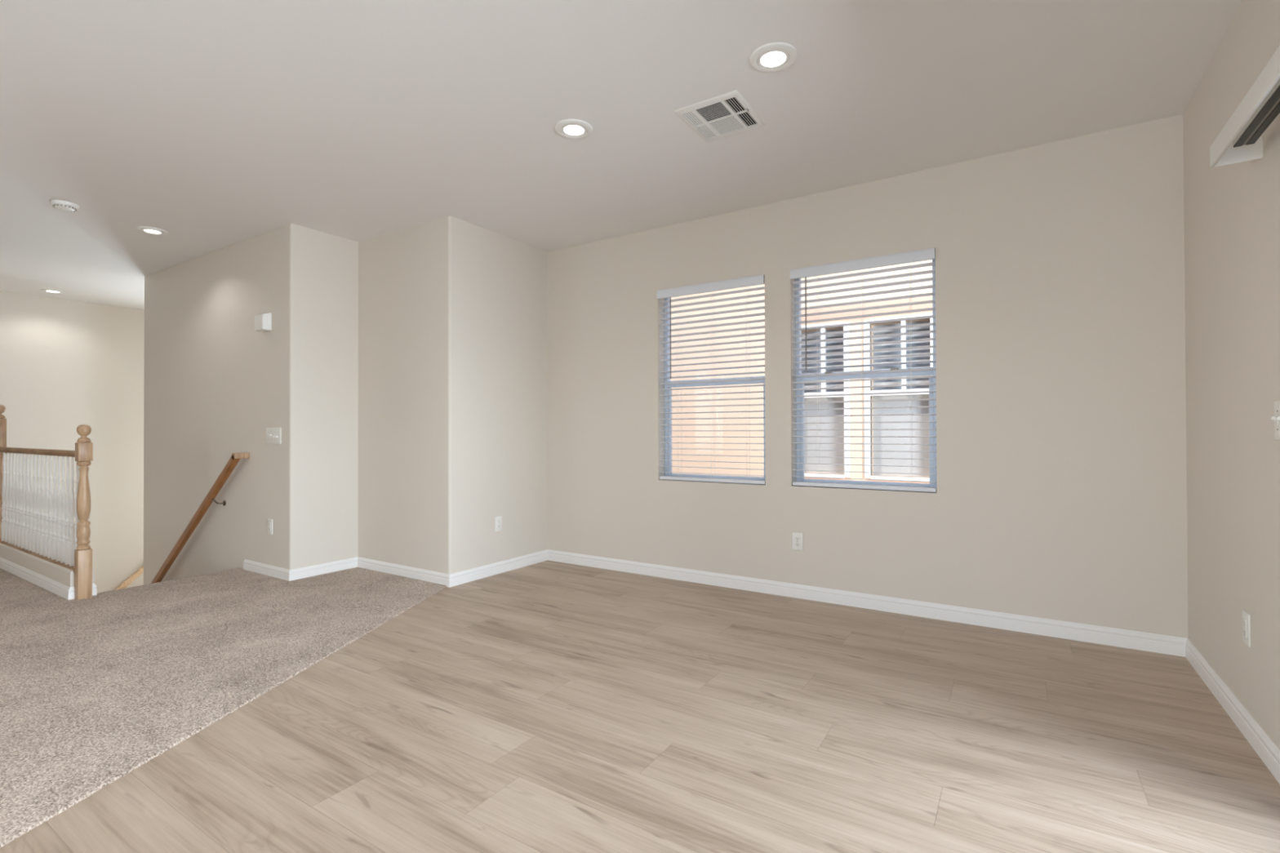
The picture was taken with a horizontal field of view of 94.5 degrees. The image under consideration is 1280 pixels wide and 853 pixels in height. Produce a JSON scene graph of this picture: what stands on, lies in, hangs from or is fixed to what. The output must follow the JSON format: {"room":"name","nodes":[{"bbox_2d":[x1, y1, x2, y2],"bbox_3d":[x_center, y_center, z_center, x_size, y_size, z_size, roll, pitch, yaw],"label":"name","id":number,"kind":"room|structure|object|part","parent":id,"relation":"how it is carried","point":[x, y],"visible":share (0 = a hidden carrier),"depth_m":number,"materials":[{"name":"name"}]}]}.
{"room":"empty living room","nodes":[
{"label":"empty living room","id":0,"kind":"room"},
{"bbox_2d":[0,290,144,593],"bbox_3d":[-8.385,1.332,4.833,0.150,5.740,9.145,0,-1,33],"label":"wall","id":1,"kind":"structure","parent":0,"point":[65,365],"depth_m":7.28,"materials":[{"name":"paint"}]},
{"bbox_2d":[115,565,143,590],"bbox_3d":[-6.743,2.335,7.175,0.088,1.414,1.609,0,-1,33],"label":"stair handrail","id":2,"kind":"object","parent":1,"relation":"attached to","point":[140,571],"visible":0.02,"depth_m":7.53,"materials":[{"name":"brown wood"}]},
{"bbox_2d":[97,568,242,594],"bbox_3d":[-4.866,2.041,6.315,4.181,1.696,2.555,0,-1,33],"label":"floor","id":3,"kind":"structure","parent":0,"point":[237,568],"depth_m":4.48,"materials":[{"name":"carpet"}]},
{"bbox_2d":[0,567,446,848],"bbox_3d":[-4.514,1.261,1.637,9.815,0.212,7.923,0,-1,33],"label":"floor","id":4,"kind":"structure","parent":0,"point":[94,690],"depth_m":2.97,"materials":[{"name":"beige carpet"}]},
{"bbox_2d":[0,542,93,587],"bbox_3d":[-5.593,1.097,5.188,4.178,0.200,0.120,0,-1,33],"label":"curb","id":5,"kind":"object","parent":4,"relation":"on","point":[64,575],"visible":0.45,"depth_m":4.39,"materials":[{"name":"paint"}]},
{"bbox_2d":[0,404,6,538],"bbox_3d":[-5.671,0.409,5.237,0.076,1.205,0.076,0,-1,33],"label":"newel post","id":6,"kind":"object","parent":5,"relation":"on","point":[2,408],"visible":0.69,"depth_m":5.23,"materials":[{"name":"brown wood"}]},
{"bbox_2d":[0,557,70,599],"bbox_3d":[-5.623,1.151,5.128,4.191,0.092,0.014,0,-1,33],"label":"baseboard","id":7,"kind":"structure","parent":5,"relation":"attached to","point":[56,588],"depth_m":4.40,"materials":[{"name":"white paint"}]},
{"bbox_2d":[0,447,79,572],"bbox_3d":[-4.740,0.589,4.635,2.138,0.830,0.070,0,-1,33],"label":"stair railing","id":8,"kind":"object","parent":5,"relation":"on","point":[45,544],"visible":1,"depth_m":4.53,"materials":[{"name":"white wood"}]},
{"bbox_3d":[-4.739,0.994,4.632,2.138,0.020,0.070,0,-1,33],"label":"shoe rail","id":9,"kind":"part","parent":8,"relation":"part of","materials":[{"name":"brown wood"}]},
{"bbox_3d":[-4.741,0.197,4.638,2.138,0.044,0.052,0,-1,33],"label":"handrail","id":10,"kind":"part","parent":8,"relation":"part of","materials":[{"name":"brown wood"}]},
{"bbox_2d":[68,583,97,599],"bbox_3d":[-3.826,1.138,4.061,0.014,0.092,0.147,0,-1,33],"label":"baseboard","id":11,"kind":"structure","parent":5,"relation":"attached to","point":[71,591],"depth_m":4.02,"materials":[{"name":"white paint"}]},
{"bbox_2d":[74,424,93,599],"bbox_3d":[-3.803,0.579,4.045,0.076,1.186,0.076,0,-1,33],"label":"newel post","id":12,"kind":"object","parent":4,"relation":"on","point":[83,446],"visible":1,"depth_m":4.02,"materials":[{"name":"brown wood"}]},
{"bbox_2d":[143,215,547,585],"bbox_3d":[-2.941,1.323,5.649,3.996,5.740,1.634,0,-1,33],"label":"wall","id":13,"kind":"structure","parent":0,"point":[402,373],"depth_m":4.79,"materials":[{"name":"paint"}]},
{"bbox_2d":[151,453,249,583],"bbox_3d":[-4.405,1.305,5.551,2.793,2.160,0.108,0,-1,33],"label":"stair handrail","id":14,"kind":"object","parent":13,"relation":"attached to","point":[235,458],"visible":0.61,"depth_m":5.11,"materials":[{"name":"brown wood"}]},
{"bbox_2d":[254,312,271,332],"bbox_3d":[-2.984,-0.828,4.681,0.140,0.140,0.067,0,-1,33],"label":"door chime","id":15,"kind":"object","parent":13,"relation":"attached to","point":[263,322],"visible":1,"depth_m":4.65,"materials":[{"name":"white plastic"}]},
{"bbox_2d":[243,559,289,581],"bbox_3d":[-2.960,1.140,4.685,0.722,0.092,0.014,0,-1,33],"label":"baseboard","id":16,"kind":"structure","parent":13,"relation":"attached to","point":[251,566],"depth_m":4.67,"materials":[{"name":"white paint"}]},
{"bbox_2d":[267,518,272,534],"bbox_3d":[-2.916,0.789,4.662,0.076,0.120,0.009,0,-1,33],"label":"wall outlet","id":17,"kind":"object","parent":13,"relation":"attached to","point":[269,521],"visible":1,"depth_m":4.65,"materials":[{"name":"plastic"}]},
{"bbox_2d":[268,522,271,531],"bbox_3d":[-2.917,0.789,4.660,0.034,0.067,0.003,0,-1,33],"label":"receptacle","id":18,"kind":"object","parent":17,"relation":"attached to","point":[269,523],"depth_m":4.66,"materials":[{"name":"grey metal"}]},
{"bbox_2d":[266,427,281,444],"bbox_3d":[-2.842,0.073,4.611,0.224,0.122,0.022,0,-1,33],"label":"light switch","id":19,"kind":"object","parent":13,"relation":"attached to","point":[273,435],"visible":1,"depth_m":4.60,"materials":[{"name":"plastic"}]},
{"bbox_2d":[288,556,357,581],"bbox_3d":[-2.513,1.139,4.726,0.014,0.092,0.563,0,-1,33],"label":"baseboard","id":20,"kind":"structure","parent":13,"relation":"attached to","point":[324,568],"depth_m":4.70,"materials":[{"name":"white paint"}]},
{"bbox_2d":[357,556,449,587],"bbox_3d":[-1.882,1.137,4.649,1.161,0.092,0.014,0,-1,33],"label":"baseboard","id":21,"kind":"structure","parent":13,"relation":"attached to","point":[439,578],"depth_m":4.61,"materials":[{"name":"white paint"}]},
{"bbox_2d":[448,549,547,587],"bbox_3d":[-1.109,1.136,4.794,0.014,0.092,1.088,0,-1,33],"label":"baseboard","id":22,"kind":"structure","parent":13,"relation":"attached to","point":[477,573],"depth_m":4.72,"materials":[{"name":"white paint"}]},
{"bbox_2d":[494,515,502,532],"bbox_3d":[-1.138,0.783,4.758,0.009,0.120,0.076,0,-1,33],"label":"wall outlet","id":23,"kind":"object","parent":13,"relation":"attached to","point":[498,520],"visible":1,"depth_m":4.75,"materials":[{"name":"plastic"}]},
{"bbox_2d":[497,519,500,528],"bbox_3d":[-1.136,0.783,4.757,0.003,0.067,0.034,0,-1,33],"label":"receptacle","id":24,"kind":"object","parent":23,"relation":"attached to","point":[498,520],"depth_m":4.76,"materials":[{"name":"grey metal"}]},
{"bbox_2d":[0,0,1242,310],"bbox_3d":[-4.020,-1.632,1.977,10.619,0.120,9.295,0,-1,33],"label":"ceiling","id":25,"kind":"structure","parent":0,"point":[212,125],"depth_m":2.90,"materials":[{"name":"paint"}]},
{"bbox_2d":[40,288,65,293],"bbox_3d":[-6.624,-1.523,6.677,0.200,0.012,0.200,0,-1,33],"label":"recessed light","id":26,"kind":"object","parent":25,"relation":"in","point":[49,291],"visible":1,"depth_m":6.67,"materials":[{"name":"white plastic"}]},
{"bbox_2d":[49,199,79,211],"bbox_3d":[-4.015,-1.534,4.130,0.148,0.044,0.148,0,-1,33],"label":"smoke detector","id":27,"kind":"object","parent":25,"relation":"attached to","point":[62,205],"visible":1,"depth_m":4.10,"materials":[{"name":"white plastic"}]},
{"bbox_2d":[53,204,76,211],"bbox_3d":[-4.015,-1.526,4.130,0.120,0.008,0.120,0,-1,33],"label":"grille","id":28,"kind":"object","parent":27,"relation":"attached to","point":[68,207],"depth_m":4.11,"materials":[{"name":"grey metal"}]},
{"bbox_2d":[136,226,168,235],"bbox_3d":[-3.860,-1.546,4.685,0.200,0.012,0.200,0,-1,33],"label":"recessed light","id":29,"kind":"object","parent":25,"relation":"in","point":[149,230],"visible":1,"depth_m":4.67,"materials":[{"name":"white plastic"}]},
{"bbox_2d":[555,119,592,138],"bbox_3d":[-0.349,-1.567,3.126,0.200,0.012,0.200,0,-1,33],"label":"recessed light","id":30,"kind":"object","parent":25,"relation":"in","point":[567,128],"visible":1,"depth_m":3.11,"materials":[{"name":"white plastic"}]},
{"bbox_2d":[673,89,765,142],"bbox_3d":[0.411,-1.570,3.020,0.342,0.011,0.378,0,-1,33],"label":"ceiling vent","id":31,"kind":"object","parent":25,"relation":"in","point":[729,113],"visible":1,"depth_m":3.00,"materials":[{"name":"white plastic"}]},
{"bbox_2d":[749,42,797,72],"bbox_3d":[0.570,-1.574,2.533,0.200,0.012,0.200,0,-1,33],"label":"recessed light","id":32,"kind":"object","parent":25,"relation":"in","point":[771,57],"visible":1,"depth_m":2.52,"materials":[{"name":"white plastic"}]},
{"bbox_2d":[0,560,1279,852],"bbox_3d":[-1.467,1.249,0.344,4.334,0.200,9.015,0,-1,33],"label":"floor","id":33,"kind":"structure","parent":0,"point":[547,706],"depth_m":2.18,"materials":[{"name":"brown wood"}]},
{"bbox_2d":[546,114,1188,638],"bbox_3d":[1.059,-0.099,4.153,4.414,2.940,0.150,0,-1,33],"label":"wall","id":34,"kind":"structure","parent":0,"point":[1061,493],"depth_m":3.50,"materials":[{"name":"paint"}]},
{"bbox_2d":[664,282,765,480],"bbox_3d":[0.578,-0.327,4.517,0.878,1.490,0.056,0,-1,33],"label":"window","id":35,"kind":"structure","parent":34,"relation":"in","point":[668,457],"depth_m":4.69,"materials":[{"name":"plastic"}]},
{"bbox_2d":[657,274,765,484],"bbox_3d":[0.523,-0.329,4.431,0.874,1.484,0.077,0,-1,33],"label":"window blind","id":36,"kind":"object","parent":35,"relation":"attached to","point":[713,286],"visible":0.88,"depth_m":4.42,"materials":[{"name":"white plastic"}]},
{"bbox_3d":[0.307,-0.318,4.581,0.002,1.415,0.057,0,-1,33],"label":"ladder cord","id":37,"kind":"part","parent":36,"relation":"part of","materials":[{"name":"white fabric"}]},
{"bbox_3d":[0.543,-0.320,4.430,0.002,1.415,0.057,0,-1,33],"label":"ladder cord","id":38,"kind":"part","parent":36,"relation":"part of","materials":[{"name":"white fabric"}]},
{"bbox_3d":[0.531,0.400,4.434,0.868,0.025,0.052,0,-1,33],"label":"rail","id":39,"kind":"part","parent":36,"relation":"part of","materials":[{"name":"white plastic"}]},
{"bbox_3d":[0.780,-0.322,4.279,0.002,1.415,0.057,0,-1,33],"label":"ladder cord","id":40,"kind":"part","parent":36,"relation":"part of","materials":[{"name":"white fabric"}]},
{"bbox_3d":[0.573,-0.338,4.509,0.822,0.050,0.038,0,-1,33],"label":"meeting rail","id":41,"kind":"part","parent":35,"relation":"part of","materials":[{"name":"plastic"}]},
{"bbox_3d":[0.576,0.044,4.510,0.822,0.708,0.026,0,-1,33],"label":"sash","id":42,"kind":"part","parent":35,"relation":"part of","materials":[{"name":"glass"}]},
{"bbox_2d":[791,532,803,551],"bbox_3d":[1.077,0.786,4.042,0.076,0.120,0.008,0,-1,33],"label":"wall outlet","id":43,"kind":"object","parent":34,"relation":"attached to","point":[797,538],"visible":1,"depth_m":4.04,"materials":[{"name":"plastic"}]},
{"bbox_2d":[795,542,799,546],"bbox_3d":[1.076,0.806,4.040,0.033,0.029,0.003,0,-1,33],"label":"receptacle","id":44,"kind":"object","parent":43,"relation":"attached to","point":[797,544],"depth_m":4.04,"materials":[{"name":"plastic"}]},
{"bbox_2d":[795,536,799,541],"bbox_3d":[1.076,0.767,4.040,0.033,0.029,0.003,0,-1,33],"label":"receptacle","id":45,"kind":"object","parent":43,"relation":"attached to","point":[797,538],"depth_m":4.04,"materials":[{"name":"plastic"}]},
{"bbox_2d":[795,252,937,488],"bbox_3d":[1.483,-0.338,3.936,0.899,1.492,0.062,0,-1,33],"label":"window","id":46,"kind":"structure","parent":34,"relation":"in","point":[931,388],"depth_m":3.92,"materials":[{"name":"plastic"}]},
{"bbox_2d":[790,247,937,492],"bbox_3d":[1.430,-0.340,3.853,0.895,1.486,0.077,0,-1,33],"label":"window blind","id":47,"kind":"object","parent":46,"relation":"attached to","point":[925,254],"visible":0.99,"depth_m":3.83,"materials":[{"name":"white plastic"}]},
{"bbox_3d":[1.208,-0.329,4.006,0.002,1.417,0.057,0,-1,33],"label":"ladder cord","id":48,"kind":"part","parent":47,"relation":"part of","materials":[{"name":"white fabric"}]},
{"bbox_3d":[1.451,-0.331,3.851,0.002,1.417,0.057,0,-1,33],"label":"ladder cord","id":49,"kind":"part","parent":47,"relation":"part of","materials":[{"name":"white fabric"}]},
{"bbox_3d":[1.437,0.390,3.855,0.889,0.025,0.052,0,-1,33],"label":"rail","id":50,"kind":"part","parent":47,"relation":"part of","materials":[{"name":"white plastic"}]},
{"bbox_3d":[1.693,-0.333,3.696,0.002,1.417,0.057,0,-1,33],"label":"ladder cord","id":51,"kind":"part","parent":47,"relation":"part of","materials":[{"name":"white fabric"}]},
{"bbox_3d":[1.480,-0.345,3.931,0.843,0.050,0.038,0,-1,33],"label":"meeting rail","id":52,"kind":"part","parent":46,"relation":"part of","materials":[{"name":"plastic"}]},
{"bbox_3d":[1.483,0.036,3.931,0.843,0.705,0.026,0,-1,33],"label":"sash","id":53,"kind":"part","parent":46,"relation":"part of","materials":[{"name":"glass"}]},
{"bbox_2d":[547,549,1186,657],"bbox_3d":[0.963,1.125,4.110,4.244,0.092,0.014,0,-1,33],"label":"baseboard","id":54,"kind":"structure","parent":34,"relation":"attached to","point":[1141,641],"depth_m":3.66,"materials":[{"name":"white paint"}]},
{"bbox_2d":[1182,0,1279,750],"bbox_3d":[0.357,-0.136,-0.912,0.150,2.940,9.145,0,-1,33],"label":"wall","id":55,"kind":"structure","parent":0,"point":[1232,211],"depth_m":2.31,"materials":[{"name":"paint"}]},
{"bbox_2d":[1185,638,1279,784],"bbox_3d":[2.392,1.108,2.415,0.014,0.092,1.335,0,-1,33],"label":"baseboard","id":56,"kind":"structure","parent":55,"relation":"attached to","point":[1266,749],"depth_m":2.27,"materials":[{"name":"white paint"}]},
{"bbox_2d":[1209,44,1279,167],"bbox_3d":[1.429,-0.965,1.042,0.133,0.074,2.445,0,-1,33],"label":"air vent","id":57,"kind":"object","parent":55,"relation":"attached to","point":[1239,140],"visible":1,"depth_m":1.87,"materials":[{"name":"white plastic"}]},
{"bbox_3d":[1.434,-0.987,1.031,0.057,0.025,2.370,0,-1,33],"label":"head rail","id":58,"kind":"part","parent":57,"relation":"part of","materials":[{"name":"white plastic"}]},
{"bbox_2d":[1242,609,1250,647],"bbox_3d":[2.257,0.751,2.204,0.009,0.120,0.076,0,-1,33],"label":"wall outlet","id":59,"kind":"object","parent":55,"relation":"attached to","point":[1246,616],"visible":1,"depth_m":2.19,"materials":[{"name":"plastic"}]},
{"bbox_2d":[1243,617,1246,638],"bbox_3d":[2.256,0.751,2.205,0.003,0.067,0.034,0,-1,33],"label":"receptacle","id":60,"kind":"object","parent":59,"relation":"attached to","point":[1244,619],"depth_m":2.21,"materials":[{"name":"white plastic"}]},
{"bbox_2d":[1270,400,1279,439],"bbox_3d":[2.049,-0.020,1.899,0.022,0.126,0.117,0,-1,33],"label":"light switch","id":61,"kind":"object","parent":55,"relation":"attached to","point":[1276,418],"visible":1,"depth_m":1.92,"materials":[{"name":"plastic"}]},
{"bbox_2d":[1273,400,1279,439],"bbox_3d":[2.056,-0.020,1.895,0.006,0.126,0.117,0,-1,33],"label":"switch plate","id":62,"kind":"object","parent":61,"relation":"attached to","point":[1276,404],"depth_m":1.92,"materials":[{"name":"plastic"}]},
{"label":"outside","id":63,"kind":"structure","parent":0,"visible":0},
{"bbox_3d":[1.823,4.326,8.387,22.000,0.250,7.855,0,-1,33],"label":"ground","id":64,"kind":"structure","parent":63,"visible":0},
{"bbox_2d":[670,259,933,484],"bbox_3d":[2.587,0.202,8.704,13.400,8.000,3.340,0,-1,33],"label":"neighboring house","id":65,"kind":"structure","parent":64,"relation":"on","point":[922,477],"depth_m":7.18,"materials":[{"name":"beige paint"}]},
{"bbox_3d":[2.184,-0.309,7.171,0.707,1.860,0.082,0,-1,33],"label":"window trim","id":66,"kind":"part","parent":65,"relation":"part of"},
{"bbox_3d":[2.941,-0.315,6.689,0.762,1.860,0.082,0,-1,33],"label":"window trim","id":67,"kind":"part","parent":65,"relation":"part of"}
]}

